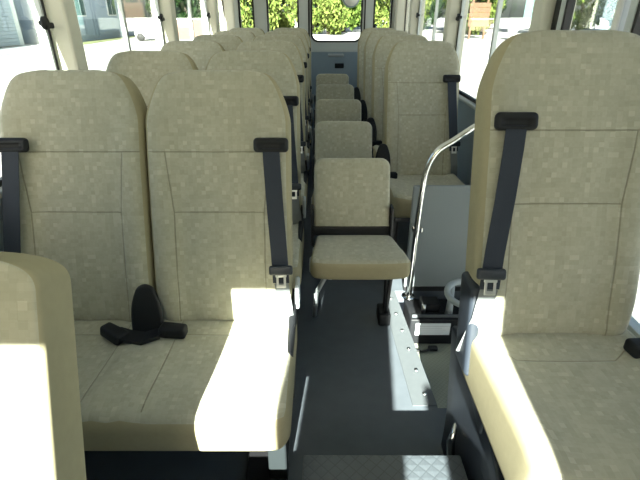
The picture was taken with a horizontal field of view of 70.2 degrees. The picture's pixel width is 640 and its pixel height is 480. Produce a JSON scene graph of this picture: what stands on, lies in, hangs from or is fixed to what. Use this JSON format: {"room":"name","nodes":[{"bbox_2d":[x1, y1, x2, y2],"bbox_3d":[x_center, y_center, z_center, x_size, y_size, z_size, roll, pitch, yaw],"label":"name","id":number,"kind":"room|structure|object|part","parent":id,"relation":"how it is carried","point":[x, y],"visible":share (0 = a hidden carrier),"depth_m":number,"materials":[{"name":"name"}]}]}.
{"room":"vehicle interior","nodes":[
{"label":"vehicle interior","id":0,"kind":"room"},
{"bbox_2d":[0,198,3,251],"bbox_3d":[-1.125,-0.092,2.838,0.070,1.265,7.150,0,27,0],"label":"wall","id":1,"kind":"structure","parent":0,"point":[1,206],"depth_m":1.56,"materials":[{"name":"grey plastic"}]},
{"bbox_2d":[0,0,59,186],"bbox_3d":[-1.091,-0.486,1.261,0.053,0.810,1.390,0,27,0],"label":"window","id":2,"kind":"structure","parent":1,"relation":"in","point":[45,25],"depth_m":1.82,"materials":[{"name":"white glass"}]},
{"bbox_2d":[29,0,88,69],"bbox_3d":[-1.090,-0.824,1.925,0.140,0.825,0.100,0,27,0],"label":"trim","id":3,"kind":"structure","parent":1,"relation":"attached to","point":[66,34],"depth_m":1.88,"materials":[{"name":"beige plastic"}]},
{"bbox_2d":[117,0,164,50],"bbox_3d":[-1.091,-1.151,2.578,0.053,0.810,1.360,0,27,0],"label":"window","id":4,"kind":"structure","parent":1,"relation":"in","point":[160,18],"depth_m":2.59,"materials":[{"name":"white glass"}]},
{"bbox_2d":[150,0,178,50],"bbox_3d":[-1.090,-1.485,3.233,0.140,0.825,0.110,0,27,0],"label":"trim","id":5,"kind":"structure","parent":1,"relation":"attached to","point":[167,7],"depth_m":3.17,"materials":[{"name":"beige plastic"}]},
{"bbox_2d":[187,0,210,40],"bbox_3d":[-1.091,-1.814,3.890,0.053,0.810,1.360,0,27,0],"label":"window","id":6,"kind":"structure","parent":1,"relation":"in","point":[207,15],"depth_m":3.93,"materials":[{"name":"white metal"}]},
{"bbox_2d":[200,0,218,34],"bbox_3d":[-1.090,-2.150,4.549,0.140,0.825,0.120,0,27,0],"label":"trim","id":7,"kind":"structure","parent":1,"relation":"attached to","point":[212,9],"depth_m":4.47,"materials":[{"name":"beige plastic"}]},
{"bbox_2d":[222,0,225,30],"bbox_3d":[-1.105,-2.341,4.934,0.024,0.810,0.740,0,27,0],"label":"window","id":8,"kind":"structure","parent":1,"relation":"in","point":[222,0],"depth_m":5.22,"materials":[{"name":"white metal"}]},
{"bbox_2d":[218,0,239,30],"bbox_3d":[-1.073,-2.645,5.408,0.175,0.975,0.380,0,27,0],"label":"trim","id":9,"kind":"structure","parent":1,"relation":"attached to","point":[231,13],"depth_m":5.24,"materials":[{"name":"beige plastic"}]},
{"bbox_2d":[84,129,459,479],"bbox_3d":[-0.050,0.151,2.961,2.100,0.080,7.150,0,27,0],"label":"floor","id":10,"kind":"structure","parent":0,"point":[352,397],"depth_m":1.87,"materials":[{"name":"plastic"}]},
{"bbox_2d":[0,70,299,479],"bbox_3d":[-0.564,0.162,1.455,0.985,1.259,0.769,0,27,0],"label":"seat","id":11,"kind":"object","parent":10,"relation":"on","point":[169,222],"visible":0.8,"depth_m":1.48,"materials":[{"name":"beige fabric"}]},
{"bbox_3d":[-0.809,-0.132,1.552,0.474,0.850,0.126,0,11,0],"label":"backrest","id":12,"kind":"part","parent":11,"relation":"part of","materials":[{"name":"beige fabric"}]},
{"bbox_2d":[74,319,296,450],"bbox_3d":[-0.564,0.415,1.424,0.965,0.149,0.485,0,27,0],"label":"seat cushion","id":13,"kind":"object","parent":11,"relation":"on","point":[171,384],"depth_m":1.30,"materials":[{"name":"beige fabric"}]},
{"bbox_3d":[-0.335,-0.132,1.552,0.474,0.850,0.126,0,11,0],"label":"backrest","id":14,"kind":"part","parent":11,"relation":"part of","materials":[{"name":"beige fabric"}]},
{"bbox_3d":[-0.182,0.784,1.596,0.140,0.022,0.380,0,27,0],"label":"foot rail","id":15,"kind":"part","parent":11,"relation":"part of","materials":[{"name":"black metal"}]},
{"bbox_3d":[-0.140,0.669,1.493,0.062,0.320,0.050,0,27,0],"label":"leg","id":16,"kind":"part","parent":11,"relation":"part of","materials":[{"name":"grey metal"}]},
{"bbox_3d":[-0.080,0.187,1.625,0.016,0.100,0.070,0,27,0],"label":"recline lever","id":17,"kind":"part","parent":11,"relation":"part of","materials":[{"name":"grey plastic"}]},
{"bbox_2d":[106,50,305,316],"bbox_3d":[-0.564,-0.194,2.160,0.985,1.259,0.769,0,27,0],"label":"seat","id":18,"kind":"object","parent":10,"relation":"on","point":[144,68],"visible":0.23,"depth_m":2.16,"materials":[{"name":"beige fabric"}]},
{"bbox_3d":[-0.809,-0.489,2.258,0.474,0.850,0.126,0,11,0],"label":"backrest","id":19,"kind":"part","parent":18,"relation":"part of","materials":[{"name":"beige fabric"}]},
{"bbox_3d":[-0.335,-0.489,2.258,0.474,0.850,0.126,0,11,0],"label":"backrest","id":20,"kind":"part","parent":18,"relation":"part of","materials":[{"name":"beige fabric"}]},
{"bbox_2d":[292,224,303,287],"bbox_3d":[-0.564,0.059,2.129,0.965,0.149,0.485,0,27,0],"label":"seat cushion","id":21,"kind":"object","parent":18,"relation":"on","point":[297,229],"depth_m":2.04,"materials":[{"name":"beige fabric"}]},
{"bbox_3d":[-0.080,-0.169,2.330,0.016,0.100,0.070,0,27,0],"label":"recline lever","id":22,"kind":"part","parent":18,"relation":"part of","materials":[{"name":"grey plastic"}]},
{"bbox_2d":[160,41,308,209],"bbox_3d":[-0.564,-0.550,2.865,0.985,1.259,0.769,0,27,0],"label":"seat","id":23,"kind":"object","parent":10,"relation":"on","point":[201,52],"visible":0.23,"depth_m":2.87,"materials":[{"name":"beige fabric"}]},
{"bbox_3d":[-0.809,-0.845,2.963,0.474,0.850,0.126,0,11,0],"label":"backrest","id":24,"kind":"part","parent":23,"relation":"part of","materials":[{"name":"beige fabric"}]},
{"bbox_3d":[-0.335,-0.845,2.963,0.474,0.850,0.126,0,11,0],"label":"backrest","id":25,"kind":"part","parent":23,"relation":"part of","materials":[{"name":"beige fabric"}]},
{"bbox_2d":[301,173,307,204],"bbox_3d":[-0.564,-0.297,2.834,0.965,0.149,0.485,0,27,0],"label":"seat cushion","id":26,"kind":"object","parent":23,"relation":"on","point":[304,176],"depth_m":2.78,"materials":[{"name":"beige fabric"}]},
{"bbox_3d":[-0.080,-0.525,3.035,0.016,0.100,0.070,0,27,0],"label":"recline lever","id":27,"kind":"part","parent":23,"relation":"part of","materials":[{"name":"grey plastic"}]},
{"bbox_2d":[193,35,310,171],"bbox_3d":[-0.564,-0.906,3.570,0.985,1.259,0.769,0,27,0],"label":"seat","id":28,"kind":"object","parent":10,"relation":"on","point":[228,42],"visible":0.2,"depth_m":3.57,"materials":[{"name":"beige fabric"}]},
{"bbox_3d":[-0.809,-1.201,3.668,0.474,0.850,0.126,0,11,0],"label":"backrest","id":29,"kind":"part","parent":28,"relation":"part of","materials":[{"name":"beige fabric"}]},
{"bbox_3d":[-0.335,-1.201,3.668,0.474,0.850,0.126,0,11,0],"label":"backrest","id":30,"kind":"part","parent":28,"relation":"part of","materials":[{"name":"beige fabric"}]},
{"bbox_2d":[305,142,309,170],"bbox_3d":[-0.564,-0.653,3.539,0.965,0.149,0.485,0,27,0],"label":"seat cushion","id":31,"kind":"object","parent":28,"relation":"on","point":[307,148],"depth_m":3.53,"materials":[{"name":"beige fabric"}]},
{"bbox_2d":[214,31,312,176],"bbox_3d":[-0.564,-1.263,4.275,0.985,1.259,0.769,0,27,0],"label":"seat","id":32,"kind":"object","parent":10,"relation":"on","point":[245,36],"visible":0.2,"depth_m":4.28,"materials":[{"name":"beige fabric"}]},
{"bbox_3d":[-0.809,-1.557,4.373,0.474,0.850,0.126,0,11,0],"label":"backrest","id":33,"kind":"part","parent":32,"relation":"part of","materials":[{"name":"beige fabric"}]},
{"bbox_3d":[-0.335,-1.557,4.373,0.474,0.850,0.126,0,11,0],"label":"backrest","id":34,"kind":"part","parent":32,"relation":"part of","materials":[{"name":"beige fabric"}]},
{"bbox_2d":[229,28,313,123],"bbox_3d":[-0.564,-1.619,4.980,0.985,1.259,0.769,0,27,0],"label":"seat","id":35,"kind":"object","parent":10,"relation":"on","point":[256,31],"visible":0.14,"depth_m":4.98,"materials":[{"name":"beige fabric"}]},
{"bbox_3d":[-0.809,-1.913,5.078,0.474,0.850,0.126,0,11,0],"label":"backrest","id":36,"kind":"part","parent":35,"relation":"part of","materials":[{"name":"beige fabric"}]},
{"bbox_3d":[-0.335,-1.913,5.078,0.474,0.850,0.126,0,11,0],"label":"backrest","id":37,"kind":"part","parent":35,"relation":"part of","materials":[{"name":"beige fabric"}]},
{"bbox_2d":[314,74,348,104],"bbox_3d":[0.157,-1.370,4.974,0.447,0.806,0.424,0,27,0],"label":"seat","id":38,"kind":"object","parent":10,"relation":"on","point":[320,78],"visible":0.12,"depth_m":4.95,"materials":[{"name":"beige fabric"}]},
{"bbox_3d":[0.136,-1.652,4.993,0.366,0.322,0.058,0,11,0],"label":"backrest","id":39,"kind":"part","parent":38,"relation":"part of","materials":[{"name":"beige fabric"}]},
{"bbox_2d":[314,84,353,127],"bbox_3d":[0.161,-1.014,4.269,0.447,0.806,0.424,0,27,0],"label":"seat","id":40,"kind":"object","parent":10,"relation":"on","point":[323,91],"visible":0.16,"depth_m":4.25,"materials":[{"name":"beige fabric"}]},
{"bbox_3d":[0.140,-1.296,4.288,0.366,0.322,0.058,0,11,0],"label":"backrest","id":41,"kind":"part","parent":40,"relation":"part of","materials":[{"name":"beige fabric"}]},
{"bbox_2d":[313,99,360,164],"bbox_3d":[0.165,-0.658,3.563,0.447,0.806,0.424,0,27,0],"label":"seat","id":42,"kind":"object","parent":10,"relation":"on","point":[325,109],"visible":0.21,"depth_m":3.54,"materials":[{"name":"beige fabric"}]},
{"bbox_3d":[-0.046,-0.784,3.615,0.012,0.200,0.060,0,27,0],"label":"hinge plate","id":43,"kind":"part","parent":42,"relation":"part of","materials":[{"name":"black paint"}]},
{"bbox_3d":[0.144,-0.940,3.583,0.366,0.322,0.058,0,11,0],"label":"backrest","id":44,"kind":"part","parent":42,"relation":"part of","materials":[{"name":"beige fabric"}]},
{"bbox_2d":[311,121,373,245],"bbox_3d":[0.169,-0.301,2.858,0.447,0.806,0.424,0,27,0],"label":"seat","id":45,"kind":"object","parent":10,"relation":"on","point":[333,139],"visible":0.29,"depth_m":2.84,"materials":[{"name":"beige fabric"}]},
{"bbox_3d":[-0.042,-0.428,2.910,0.012,0.200,0.060,0,27,0],"label":"hinge plate","id":46,"kind":"part","parent":45,"relation":"part of","materials":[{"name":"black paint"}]},
{"bbox_3d":[0.148,-0.584,2.877,0.366,0.322,0.058,0,11,0],"label":"backrest","id":47,"kind":"part","parent":45,"relation":"part of","materials":[{"name":"beige fabric"}]},
{"bbox_2d":[309,158,410,325],"bbox_3d":[0.173,0.055,2.153,0.447,0.806,0.424,0,27,0],"label":"seat","id":48,"kind":"object","parent":10,"relation":"on","point":[354,213],"visible":1,"depth_m":2.14,"materials":[{"name":"beige fabric"}]},
{"bbox_3d":[-0.038,-0.072,2.204,0.012,0.200,0.060,0,27,0],"label":"hinge plate","id":49,"kind":"part","parent":48,"relation":"part of","materials":[{"name":"black paint"}]},
{"bbox_3d":[0.152,-0.228,2.172,0.366,0.322,0.058,0,11,0],"label":"backrest","id":50,"kind":"part","parent":48,"relation":"part of","materials":[{"name":"beige fabric"}]},
{"bbox_2d":[310,235,410,279],"bbox_3d":[0.177,0.076,2.106,0.439,0.113,0.320,0,27,0],"label":"seat cushion","id":51,"kind":"object","parent":48,"relation":"on","point":[334,257],"depth_m":1.98,"materials":[{"name":"beige fabric"}]},
{"bbox_3d":[0.335,0.243,2.252,0.027,0.358,0.161,0,27,0],"label":"folding leg","id":52,"kind":"part","parent":48,"relation":"part of","materials":[{"name":"black paint"}]},
{"bbox_3d":[0.342,-0.072,2.204,0.012,0.200,0.060,0,27,0],"label":"hinge plate","id":53,"kind":"part","parent":48,"relation":"part of","materials":[{"name":"black paint"}]},
{"bbox_2d":[354,28,395,100],"bbox_3d":[0.635,-1.620,4.983,0.570,1.259,0.764,0,27,0],"label":"seat","id":54,"kind":"object","parent":10,"relation":"on","point":[358,91],"visible":0.16,"depth_m":5.00,"materials":[{"name":"beige fabric"}]},
{"bbox_2d":[360,31,409,120],"bbox_3d":[0.635,-1.264,4.277,0.570,1.259,0.764,0,27,0],"label":"seat","id":55,"kind":"object","parent":10,"relation":"on","point":[373,37],"visible":0.18,"depth_m":4.30,"materials":[{"name":"beige fabric"}]},
{"bbox_2d":[366,35,427,157],"bbox_3d":[0.635,-0.908,3.572,0.570,1.259,0.764,0,27,0],"label":"seat","id":56,"kind":"object","parent":10,"relation":"on","point":[384,45],"visible":0.24,"depth_m":3.59,"materials":[{"name":"beige fabric"}]},
{"bbox_2d":[373,145,378,157],"bbox_3d":[0.655,-0.653,3.545,0.485,0.154,0.485,0,27,0],"label":"seat cushion","id":57,"kind":"object","parent":56,"relation":"on","point":[375,147],"depth_m":3.51,"materials":[{"name":"beige fabric"}]},
{"bbox_2d":[381,291,436,405],"bbox_3d":[0.409,0.478,2.213,0.099,0.008,0.844,-1,27,-2],"label":"strip","id":58,"kind":"object","parent":10,"relation":"on","point":[420,392],"visible":0.94,"depth_m":2.08,"materials":[{"name":"silver metal"}]},
{"bbox_2d":[375,41,464,242],"bbox_3d":[0.635,-0.551,2.867,0.570,1.259,0.764,0,27,0],"label":"seat","id":59,"kind":"object","parent":10,"relation":"on","point":[422,79],"visible":0.62,"depth_m":2.91,"materials":[{"name":"beige fabric"}]},
{"bbox_3d":[0.475,-0.057,2.952,0.050,0.300,0.050,0,27,0],"label":"leg","id":60,"kind":"part","parent":59,"relation":"part of","materials":[{"name":"black paint"}]},
{"bbox_3d":[0.655,-0.845,2.963,0.474,0.850,0.126,0,11,0],"label":"backrest","id":61,"kind":"part","parent":59,"relation":"part of","materials":[{"name":"beige fabric"}]},
{"bbox_2d":[390,173,464,217],"bbox_3d":[0.655,-0.297,2.840,0.485,0.154,0.485,0,27,0],"label":"seat cushion","id":62,"kind":"object","parent":59,"relation":"on","point":[401,184],"depth_m":2.81,"materials":[{"name":"beige fabric"}]},
{"bbox_2d":[403,185,470,290],"bbox_3d":[0.740,0.003,2.455,0.530,0.630,0.028,0,27,0],"label":"partition panel","id":63,"kind":"object","parent":10,"relation":"on","point":[442,242],"visible":0.48,"depth_m":2.43,"materials":[{"name":"grey plastic"}]},
{"bbox_3d":[0.740,0.271,2.591,0.530,0.030,0.028,0,27,0],"label":"rail","id":64,"kind":"part","parent":63,"relation":"part of","materials":[{"name":"metal"}]},
{"bbox_2d":[403,123,474,300],"bbox_3d":[0.722,-0.184,2.300,0.521,1.112,0.099,0,27,0],"label":"grab rail","id":65,"kind":"object","parent":10,"relation":"on","point":[416,227],"visible":0.8,"depth_m":2.27,"materials":[{"name":"silver metal"}]},
{"bbox_2d":[441,30,639,479],"bbox_3d":[0.699,0.255,1.138,0.569,1.388,0.956,0,27,0],"label":"seat","id":66,"kind":"object","parent":10,"relation":"on","point":[544,381],"visible":1,"depth_m":1.23,"materials":[{"name":"beige fabric"}]},
{"bbox_3d":[0.436,0.707,1.508,0.035,0.206,0.075,-2,27,-3],"label":"slide lever","id":67,"kind":"part","parent":66,"relation":"part of","materials":[{"name":"silver metal"}]},
{"bbox_2d":[462,329,639,479],"bbox_3d":[0.678,0.440,1.158,0.485,0.204,0.530,0,27,0],"label":"seat cushion","id":68,"kind":"object","parent":66,"relation":"on","point":[550,404],"depth_m":1.12,"materials":[{"name":"beige fabric"}]},
{"bbox_3d":[0.678,-0.140,1.290,0.474,0.850,0.126,0,11,0],"label":"backrest","id":69,"kind":"part","parent":66,"relation":"part of","materials":[{"name":"beige fabric"}]},
{"bbox_2d":[253,0,394,32],"bbox_3d":[-0.045,-2.153,5.836,2.230,2.240,0.060,0,27,0],"label":"wall","id":70,"kind":"structure","parent":0,"point":[260,10],"depth_m":5.51,"materials":[{"name":"grey plastic"}]},
{"bbox_2d":[238,0,254,27],"bbox_3d":[-0.890,-2.774,5.514,0.188,0.700,0.054,0,27,0],"label":"window","id":71,"kind":"structure","parent":70,"relation":"in","point":[239,7],"depth_m":5.52,"materials":[{"name":"clear glass"}]},
{"bbox_2d":[266,0,298,31],"bbox_3d":[-0.450,-2.774,5.514,0.388,0.700,0.054,0,27,0],"label":"window","id":72,"kind":"structure","parent":70,"relation":"in","point":[267,6],"depth_m":5.51,"materials":[{"name":"clear glass"}]},
{"bbox_2d":[308,0,365,128],"bbox_3d":[0.203,-2.185,5.800,0.697,2.130,0.076,0,27,0],"label":"door","id":73,"kind":"structure","parent":70,"relation":"in","point":[327,56],"depth_m":5.73,"materials":[{"name":"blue metal"}]},
{"bbox_3d":[0.205,-1.806,6.010,0.660,1.265,0.042,0,27,0],"label":"panel","id":74,"kind":"part","parent":73,"relation":"part of","materials":[{"name":"grey plastic"}]},
{"bbox_3d":[0.200,-2.318,5.710,0.200,0.035,0.035,0,27,0],"label":"pull handle","id":75,"kind":"part","parent":73,"relation":"part of","materials":[{"name":"grey plastic"}]},
{"bbox_3d":[0.205,-2.754,5.530,0.660,0.850,0.045,0,27,0],"label":"panel","id":76,"kind":"part","parent":73,"relation":"part of","materials":[{"name":"clear glass"}]},
{"bbox_2d":[343,0,359,7],"bbox_3d":[0.370,-2.879,5.410,0.210,0.210,0.026,0,27,0],"label":"round mirror","id":77,"kind":"object","parent":73,"relation":"attached to","point":[348,3],"visible":1,"depth_m":5.43,"materials":[{"name":"white paint"}]},
{"bbox_2d":[373,0,392,27],"bbox_3d":[0.760,-2.774,5.514,0.228,0.700,0.054,0,27,0],"label":"window","id":78,"kind":"structure","parent":70,"relation":"in","point":[391,6],"depth_m":5.51,"materials":[{"name":"clear glass"}]},
{"bbox_2d":[415,344,450,407],"bbox_3d":[0.715,0.677,2.319,0.670,0.040,0.850,0,27,0],"label":"step","id":79,"kind":"structure","parent":0,"point":[436,364],"depth_m":2.32,"materials":[{"name":"plastic"}]},
{"bbox_2d":[403,296,459,351],"bbox_3d":[0.660,0.445,2.492,0.360,0.215,0.272,0,27,0],"label":"box","id":80,"kind":"object","parent":79,"relation":"on","point":[427,321],"visible":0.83,"depth_m":2.45,"materials":[{"name":"black plastic"}]},
{"bbox_3d":[0.560,0.370,2.461,0.024,0.050,0.023,0,27,0],"label":"knob","id":81,"kind":"part","parent":80,"relation":"part of","materials":[{"name":"silver metal"}]},
{"bbox_3d":[0.603,0.477,2.433,0.185,0.075,0.005,0,27,0],"label":"label plate","id":82,"kind":"part","parent":80,"relation":"part of","materials":[{"name":"silver metal"}]},
{"bbox_2d":[444,279,460,313],"bbox_3d":[0.748,0.334,2.342,0.232,0.211,0.201,0,27,0],"label":"handle","id":83,"kind":"object","parent":80,"relation":"on","point":[449,290],"visible":0.39,"depth_m":2.35,"materials":[{"name":"grey plastic"}]},
{"bbox_3d":[0.693,0.319,2.413,0.040,0.176,0.040,0,27,0],"label":"post","id":84,"kind":"part","parent":83,"relation":"part of","materials":[{"name":"grey plastic"}]},
{"bbox_2d":[457,99,474,184],"bbox_3d":[1.035,-0.798,4.235,0.070,1.265,4.020,0,27,0],"label":"wall","id":85,"kind":"structure","parent":0,"point":[466,114],"depth_m":3.13,"materials":[{"name":"grey plastic"}]},
{"bbox_2d":[393,0,409,31],"bbox_3d":[0.985,-2.688,5.493,0.170,0.975,0.190,0,27,0],"label":"trim","id":86,"kind":"structure","parent":85,"relation":"attached to","point":[400,5],"depth_m":5.41,"materials":[{"name":"beige plastic"}]},
{"bbox_2d":[404,0,406,30],"bbox_3d":[1.015,-2.434,5.117,0.024,0.810,0.710,0,27,0],"label":"window","id":87,"kind":"structure","parent":85,"relation":"in","point":[406,0],"depth_m":5.39,"materials":[{"name":"clear glass"}]},
{"bbox_2d":[408,0,425,35],"bbox_3d":[1.000,-2.251,4.750,0.140,0.825,0.110,0,27,0],"label":"trim","id":88,"kind":"structure","parent":85,"relation":"attached to","point":[414,4],"depth_m":4.68,"materials":[{"name":"beige plastic"}]},
{"bbox_2d":[416,0,438,40],"bbox_3d":[1.002,-1.904,4.069,0.057,0.810,1.420,0,27,0],"label":"window","id":89,"kind":"structure","parent":85,"relation":"in","point":[418,16],"depth_m":4.07,"materials":[{"name":"white metal"}]},
{"bbox_2d":[442,0,468,67],"bbox_3d":[1.000,-1.561,3.385,0.140,0.825,0.110,0,27,0],"label":"trim","id":90,"kind":"structure","parent":85,"relation":"attached to","point":[453,7],"depth_m":3.32,"materials":[{"name":"beige plastic"}]},
{"bbox_2d":[459,94,475,109],"bbox_3d":[1.018,-1.380,3.958,0.085,0.025,3.990,0,27,0],"label":"trim","id":91,"kind":"structure","parent":85,"relation":"attached to","point":[466,101],"depth_m":3.02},
{"bbox_2d":[455,0,503,103],"bbox_3d":[1.002,-1.212,2.699,0.057,0.810,1.430,0,27,0],"label":"window","id":92,"kind":"structure","parent":85,"relation":"in","point":[460,16],"depth_m":2.99,"materials":[{"name":"white metal"}]},
{"bbox_3d":[1.015,-1.212,2.699,0.024,0.810,1.430,0,27,0],"label":"rubber frame","id":93,"kind":"part","parent":92,"relation":"part of","materials":[{"name":"black"}]},
{"bbox_2d":[529,0,576,31],"bbox_3d":[1.000,-0.867,2.010,0.140,0.825,0.110,0,27,0],"label":"trim","id":94,"kind":"structure","parent":85,"relation":"attached to","point":[543,10],"depth_m":1.92,"materials":[{"name":"beige plastic"}]},
{"bbox_2d":[550,0,639,337],"bbox_3d":[0.992,-0.064,1.625,0.076,1.890,1.298,0,27,0],"label":"door","id":95,"kind":"structure","parent":85,"relation":"in","point":[626,18],"depth_m":1.47,"materials":[{"name":"grey metal"}]},
{"bbox_3d":[0.965,-0.295,1.694,0.022,1.460,0.021,0,27,0],"label":"handrail","id":96,"kind":"part","parent":95,"relation":"part of","materials":[{"name":"white paint"}]},
{"bbox_3d":[-0.331,1.238,0.608,1.538,0.262,1.970,0,27,0],"label":"floor","id":97,"kind":"structure","parent":0,"visible":0},
{"bbox_2d":[0,252,85,479],"bbox_3d":[-0.615,0.452,0.567,0.490,1.163,0.884,0,27,0],"label":"seat","id":98,"kind":"object","parent":97,"relation":"on","point":[41,432],"visible":1,"depth_m":0.64,"materials":[{"name":"beige fabric"}]},
{"bbox_2d":[302,455,467,479],"bbox_3d":[0.193,0.814,1.145,0.490,0.010,0.620,0,27,0],"label":"engine cover","id":99,"kind":"object","parent":97,"relation":"on","point":[315,467],"visible":1,"depth_m":1.38,"materials":[{"name":"grey metal"}]},
{"label":"outside","id":100,"kind":"structure","parent":0,"visible":0},
{"bbox_2d":[0,18,639,322],"bbox_3d":[0.000,-20.509,45.657,300.000,0.200,220.000,0,27,0],"label":"ground","id":101,"kind":"structure","parent":100,"point":[476,50],"depth_m":27.55,"materials":[{"name":"concrete"}]},
{"bbox_2d":[0,0,24,46],"bbox_3d":[-25.150,-12.682,23.843,8.900,5.500,16.000,0,27,0],"label":"building","id":102,"kind":"structure","parent":101,"relation":"on","point":[10,31],"depth_m":30.34,"materials":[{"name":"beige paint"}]},
{"bbox_2d":[13,0,122,43],"bbox_3d":[-21.475,-19.442,36.449,7.450,6.200,11.200,0,27,0],"label":"house","id":103,"kind":"structure","parent":101,"relation":"on","point":[97,19],"depth_m":35.59,"materials":[{"name":"blue"}]},
{"bbox_3d":[-17.935,-17.464,33.919,0.030,1.290,1.500,0,27,0],"label":"pane","id":104,"kind":"part","parent":103,"relation":"part of","materials":[{"name":"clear glass"}]},
{"bbox_3d":[-17.935,-20.079,39.096,0.030,1.290,1.500,0,27,0],"label":"pane","id":105,"kind":"part","parent":103,"relation":"part of","materials":[{"name":"clear glass"}]},
{"bbox_2d":[83,35,135,44],"bbox_3d":[-17.250,-19.372,43.151,1.300,0.030,25.500,0,27,0],"label":"lawn","id":106,"kind":"structure","parent":101,"relation":"on","point":[132,36],"depth_m":36.13,"materials":[{"name":"green plant"}]},
{"bbox_2d":[133,18,155,40],"bbox_3d":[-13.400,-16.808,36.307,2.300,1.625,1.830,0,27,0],"label":"van","id":107,"kind":"object","parent":101,"relation":"on","point":[143,27],"visible":0.58,"depth_m":35.47,"materials":[{"name":"white paint"}]},
{"bbox_2d":[145,0,201,17],"bbox_3d":[-13.130,-23.304,40.958,6.498,9.348,5.354,13,29,24],"label":"tree","id":108,"kind":"object","parent":101,"relation":"on","point":[181,7],"visible":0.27,"depth_m":41.32,"materials":[{"name":"green plant"}]},
{"bbox_2d":[177,18,203,39],"bbox_3d":[-10.800,-17.311,37.330,2.900,1.600,0.310,0,27,0],"label":"wall","id":109,"kind":"structure","parent":101,"relation":"on","point":[183,24],"depth_m":37.20,"materials":[{"name":"beige paint"}]},
{"bbox_2d":[191,0,219,26],"bbox_3d":[-12.477,-26.852,48.036,5.130,8.990,4.370,5,27,10],"label":"tree","id":110,"kind":"object","parent":101,"relation":"on","point":[191,0],"visible":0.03,"depth_m":48.03,"materials":[{"name":"green plant"}]},
{"bbox_2d":[241,0,278,18],"bbox_3d":[-7.547,-31.297,56.798,5.345,9.333,6.487,-17,31,-29],"label":"tree","id":111,"kind":"object","parent":101,"relation":"on","point":[247,4],"visible":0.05,"depth_m":57.17,"materials":[{"name":"green plant"}]},
{"bbox_2d":[240,0,281,30],"bbox_3d":[-6.347,-23.540,43.923,5.412,7.035,5.409,3,27,5],"label":"bushy tree","id":112,"kind":"object","parent":101,"relation":"on","point":[274,5],"visible":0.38,"depth_m":43.99,"materials":[{"name":"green plant"}]},
{"bbox_2d":[269,0,296,30],"bbox_3d":[-4.714,-27.304,50.021,6.577,8.217,4.708,-22,34,-36],"label":"bushy tree","id":113,"kind":"object","parent":101,"relation":"on","point":[287,21],"visible":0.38,"depth_m":50.44,"materials":[{"name":"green plant"}]},
{"bbox_2d":[312,0,349,34],"bbox_3d":[0.540,-23.838,43.624,4.461,7.786,6.232,6,27,12],"label":"bushy tree","id":114,"kind":"object","parent":101,"relation":"on","point":[328,18],"visible":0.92,"depth_m":43.33,"materials":[{"name":"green plant"}]},
{"bbox_2d":[338,0,360,31],"bbox_3d":[2.664,-27.530,49.177,5.234,9.174,4.459,10,28,19],"label":"tree","id":115,"kind":"object","parent":101,"relation":"on","point":[354,18],"visible":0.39,"depth_m":49.20,"materials":[{"name":"green plant"}]},
{"bbox_2d":[352,0,384,27],"bbox_3d":[5.899,-31.367,56.748,5.446,9.509,6.610,7,28,14],"label":"tree","id":116,"kind":"object","parent":101,"relation":"on","point":[375,25],"visible":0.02,"depth_m":57.98,"materials":[{"name":"green plant"}]},
{"bbox_2d":[375,0,429,27],"bbox_3d":[7.489,-23.655,43.659,5.763,7.495,5.766,-18,32,-32],"label":"bushy tree","id":117,"kind":"object","parent":101,"relation":"on","point":[384,7],"visible":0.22,"depth_m":43.98,"materials":[{"name":"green plant"}]},
{"bbox_2d":[380,0,433,21],"bbox_3d":[9.223,-26.481,49.354,5.689,7.400,5.692,-19,32,-32],"label":"bushy tree","id":118,"kind":"object","parent":101,"relation":"on","point":[429,3],"visible":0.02,"depth_m":49.30,"materials":[{"name":"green plant"}]},
{"bbox_2d":[423,0,444,28],"bbox_3d":[12.773,-30.869,56.046,6.424,9.242,5.293,1,27,3],"label":"tree","id":119,"kind":"object","parent":101,"relation":"on","point":[429,19],"visible":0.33,"depth_m":56.81,"materials":[{"name":"green plant"}]},
{"bbox_2d":[443,0,507,34],"bbox_3d":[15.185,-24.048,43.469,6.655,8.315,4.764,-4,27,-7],"label":"bushy tree","id":120,"kind":"object","parent":101,"relation":"on","point":[493,7],"visible":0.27,"depth_m":43.95,"materials":[{"name":"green plant"}]},
{"bbox_2d":[467,0,490,38],"bbox_3d":[13.200,-18.375,37.885,1.700,3.000,0.200,0,27,0],"label":"signboard","id":121,"kind":"object","parent":101,"relation":"on","point":[478,17],"visible":0.99,"depth_m":37.70},
{"bbox_3d":[12.600,-18.389,37.911,0.160,3.000,0.140,0,27,0],"label":"post","id":122,"kind":"part","parent":121,"relation":"part of","materials":[{"name":"brown wood"}]},
{"bbox_3d":[13.800,-18.389,37.911,0.160,3.000,0.140,0,27,0],"label":"post","id":123,"kind":"part","parent":121,"relation":"part of","materials":[{"name":"brown wood"}]},
{"bbox_2d":[522,0,534,24],"bbox_3d":[15.400,-16.499,33.062,1.100,4.000,0.209,0,27,0],"label":"banner stand","id":124,"kind":"object","parent":101,"relation":"on","point":[529,4],"visible":0.42,"depth_m":33.10,"materials":[{"name":"white"}]},
{"bbox_2d":[570,0,612,29],"bbox_3d":[26.312,-25.037,44.596,5.051,8.853,4.303,0,27,0],"label":"tree","id":125,"kind":"object","parent":101,"relation":"on","point":[585,18],"visible":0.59,"depth_m":44.73,"materials":[{"name":"green plant"}]},
{"bbox_2d":[600,0,617,26],"bbox_3d":[33.757,-27.202,48.531,6.591,9.483,5.431,11,29,20],"label":"tree","id":126,"kind":"object","parent":101,"relation":"on","point":[611,12],"visible":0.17,"depth_m":49.15,"materials":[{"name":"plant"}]},
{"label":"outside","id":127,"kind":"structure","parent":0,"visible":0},
{"bbox_2d":[0,46,41,55],"bbox_3d":[-18.250,-7.306,19.276,2.700,0.020,25.000,0,27,0],"label":"road","id":128,"kind":"structure","parent":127,"point":[3,52],"depth_m":27.30,"materials":[{"name":"grey asphalt"}]}
]}

